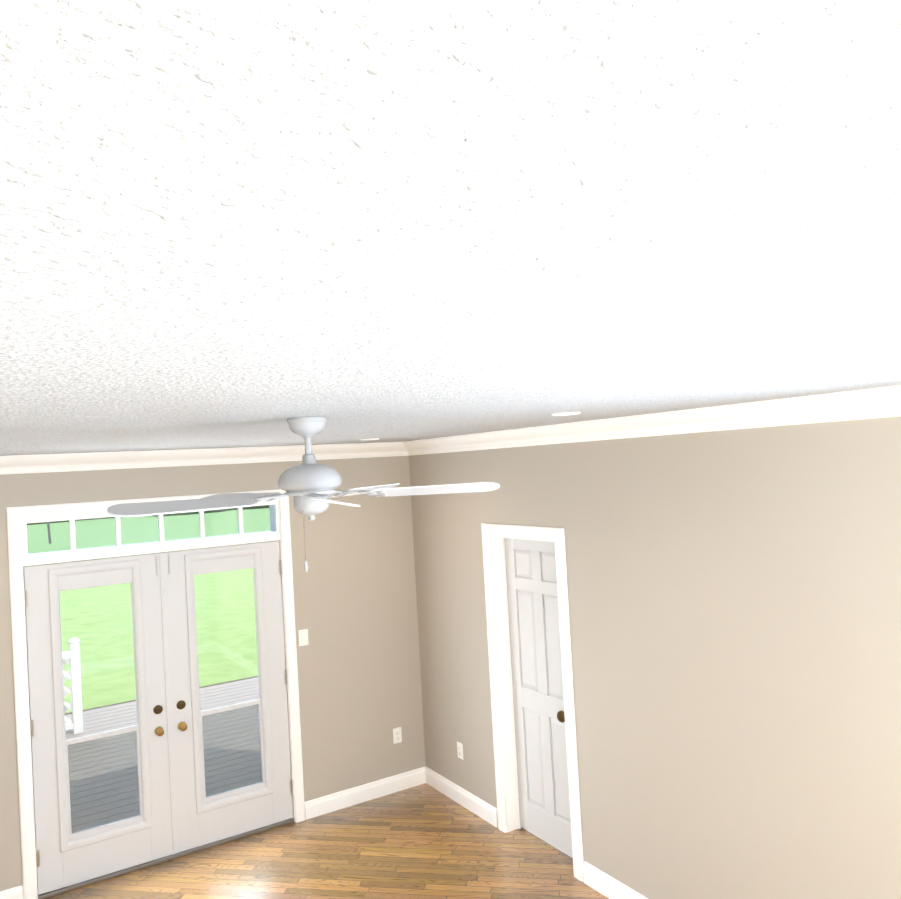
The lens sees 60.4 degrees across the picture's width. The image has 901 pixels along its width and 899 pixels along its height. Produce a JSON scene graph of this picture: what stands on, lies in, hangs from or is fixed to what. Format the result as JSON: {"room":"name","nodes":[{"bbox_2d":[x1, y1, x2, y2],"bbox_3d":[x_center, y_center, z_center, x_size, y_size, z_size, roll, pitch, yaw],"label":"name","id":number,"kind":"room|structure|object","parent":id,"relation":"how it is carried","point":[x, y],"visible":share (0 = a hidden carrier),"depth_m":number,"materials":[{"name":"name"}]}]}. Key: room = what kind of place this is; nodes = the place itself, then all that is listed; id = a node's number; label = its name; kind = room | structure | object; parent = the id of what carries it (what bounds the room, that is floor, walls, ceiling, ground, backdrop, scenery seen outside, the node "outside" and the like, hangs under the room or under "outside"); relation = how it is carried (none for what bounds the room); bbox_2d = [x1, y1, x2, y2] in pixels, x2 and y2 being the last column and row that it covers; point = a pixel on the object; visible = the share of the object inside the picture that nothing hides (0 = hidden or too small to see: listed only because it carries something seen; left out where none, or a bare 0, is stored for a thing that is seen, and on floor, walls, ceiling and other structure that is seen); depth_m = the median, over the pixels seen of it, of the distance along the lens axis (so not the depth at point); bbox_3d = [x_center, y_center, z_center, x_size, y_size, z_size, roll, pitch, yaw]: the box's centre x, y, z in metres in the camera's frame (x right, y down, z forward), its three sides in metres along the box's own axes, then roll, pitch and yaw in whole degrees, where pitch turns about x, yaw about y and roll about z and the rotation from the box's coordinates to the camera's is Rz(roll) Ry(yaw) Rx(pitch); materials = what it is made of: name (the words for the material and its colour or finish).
{"room":"empty living room","nodes":[
{"label":"empty living room","id":0,"kind":"room"},
{"bbox_2d":[0,456,425,890],"bbox_3d":[-1.947,1.380,5.299,3.870,2.740,0.160,-2,-1,-32],"label":"wall","id":1,"kind":"structure","parent":0,"point":[358,656],"depth_m":5.88,"materials":[{"name":"paint"}]},
{"bbox_2d":[0,885,22,898],"bbox_3d":[-3.014,2.733,4.451,0.979,0.124,0.017,-2,-1,-32],"label":"baseboard","id":2,"kind":"structure","parent":1,"relation":"attached to","point":[16,892],"depth_m":4.68,"materials":[{"name":"white wood"}]},
{"bbox_2d":[6,489,304,898],"bbox_3d":[-1.931,1.537,5.273,1.810,2.425,0.203,-2,-1,-32],"label":"door unit","id":3,"kind":"structure","parent":1,"relation":"in","point":[181,814],"depth_m":5.18,"materials":[{"name":"white wood"}]},
{"bbox_2d":[0,442,403,474],"bbox_3d":[-1.948,0.063,5.210,3.630,0.113,0.109,-2,-1,-32],"label":"crown molding","id":4,"kind":"structure","parent":1,"relation":"attached to","point":[67,462],"depth_m":5.29,"materials":[{"name":"white wood"}]},
{"bbox_2d":[298,629,308,645],"bbox_3d":[-1.087,1.392,5.735,0.074,0.118,0.012,-2,-1,-32],"label":"switch plate","id":5,"kind":"object","parent":1,"relation":"attached to","point":[303,637],"visible":1,"depth_m":5.73,"materials":[{"name":"white plastic"}]},
{"bbox_2d":[305,767,423,819],"bbox_3d":[-0.633,2.631,5.961,1.035,0.124,0.034,-2,-1,-32],"label":"baseboard","id":6,"kind":"structure","parent":1,"relation":"attached to","point":[326,804],"depth_m":5.92,"materials":[{"name":"white wood"}]},
{"bbox_2d":[393,727,401,743],"bbox_3d":[-0.418,2.256,6.110,0.074,0.118,0.010,-2,-1,-32],"label":"electrical outlet","id":7,"kind":"object","parent":1,"relation":"attached to","point":[397,735],"visible":1,"depth_m":6.11,"materials":[{"name":"white plastic"}]},
{"bbox_2d":[44,783,608,898],"bbox_3d":[-0.227,2.667,2.656,4.190,0.120,6.342,-2,-1,-32],"label":"floor","id":8,"kind":"structure","parent":0,"point":[424,841],"depth_m":5.00,"materials":[{"name":"brown wood"}]},
{"bbox_2d":[0,0,900,455],"bbox_3d":[-0.385,-0.189,2.711,4.190,0.120,6.342,-2,-1,-32],"label":"ceiling","id":9,"kind":"structure","parent":0,"point":[240,222],"depth_m":0.63,"materials":[{"name":"white paint"}]},
{"bbox_2d":[107,416,499,571],"bbox_3d":[-0.558,0.165,2.836,1.296,0.560,1.340,-2,-1,-32],"label":"fan","id":10,"kind":"object","parent":9,"relation":"hanging from","point":[309,484],"visible":1,"depth_m":2.80,"materials":[{"name":"white metal"}]},
{"bbox_2d":[360,438,378,439],"bbox_3d":[-0.539,-0.068,5.162,0.131,0.008,0.131,-2,-1,-32],"label":"recessed light","id":11,"kind":"object","parent":9,"relation":"in","point":[370,439],"visible":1,"depth_m":5.11,"materials":[{"name":"white"}]},
{"bbox_2d":[552,412,580,415],"bbox_3d":[0.519,-0.159,3.475,0.131,0.008,0.131,-2,-1,-32],"label":"recessed light","id":12,"kind":"object","parent":9,"relation":"in","point":[565,413],"visible":1,"depth_m":3.43,"materials":[{"name":"white"}]},
{"bbox_2d":[409,416,900,898],"bbox_3d":[1.398,1.166,3.756,0.160,2.740,6.342,-2,-1,-32],"label":"wall","id":13,"kind":"structure","parent":0,"point":[734,599],"depth_m":3.80,"materials":[{"name":"paint"}]},
{"bbox_2d":[457,741,462,759],"bbox_3d":[0.070,2.246,5.778,0.010,0.118,0.074,-2,-1,-32],"label":"electrical outlet","id":14,"kind":"object","parent":13,"relation":"attached to","point":[460,750],"visible":1,"depth_m":5.77,"materials":[{"name":"white plastic"}]},
{"bbox_2d":[424,766,497,827],"bbox_3d":[0.071,2.589,5.796,0.017,0.124,0.953,-2,-1,-32],"label":"baseboard","id":15,"kind":"structure","parent":13,"relation":"attached to","point":[471,802],"depth_m":5.76,"materials":[{"name":"white wood"}]},
{"bbox_2d":[481,523,583,881],"bbox_3d":[0.573,1.549,5.072,0.178,2.116,0.872,-2,-1,-32],"label":"door unit","id":16,"kind":"structure","parent":13,"relation":"in","point":[532,689],"depth_m":5.17,"materials":[{"name":"white wood"}]},
{"bbox_2d":[583,861,647,898],"bbox_3d":[1.907,2.431,2.880,0.030,0.124,4.147,-2,-1,-32],"label":"baseboard","id":17,"kind":"structure","parent":13,"relation":"attached to","point":[603,883],"depth_m":4.46,"materials":[{"name":"white wood"}]},
{"bbox_2d":[400,385,900,455],"bbox_3d":[1.212,-0.141,3.710,0.109,0.113,6.022,-2,-1,-32],"label":"crown molding","id":18,"kind":"structure","parent":13,"relation":"attached to","point":[880,402],"depth_m":3.75,"materials":[{"name":"white wood"}]},
{"label":"outside","id":19,"kind":"structure","parent":0,"visible":0},
{"bbox_2d":[27,505,270,833],"bbox_3d":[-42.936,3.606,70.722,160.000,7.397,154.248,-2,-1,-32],"label":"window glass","id":20,"kind":"object","parent":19,"point":[221,612],"depth_m":12.25,"materials":[{"name":"clear glass"}]}
]}

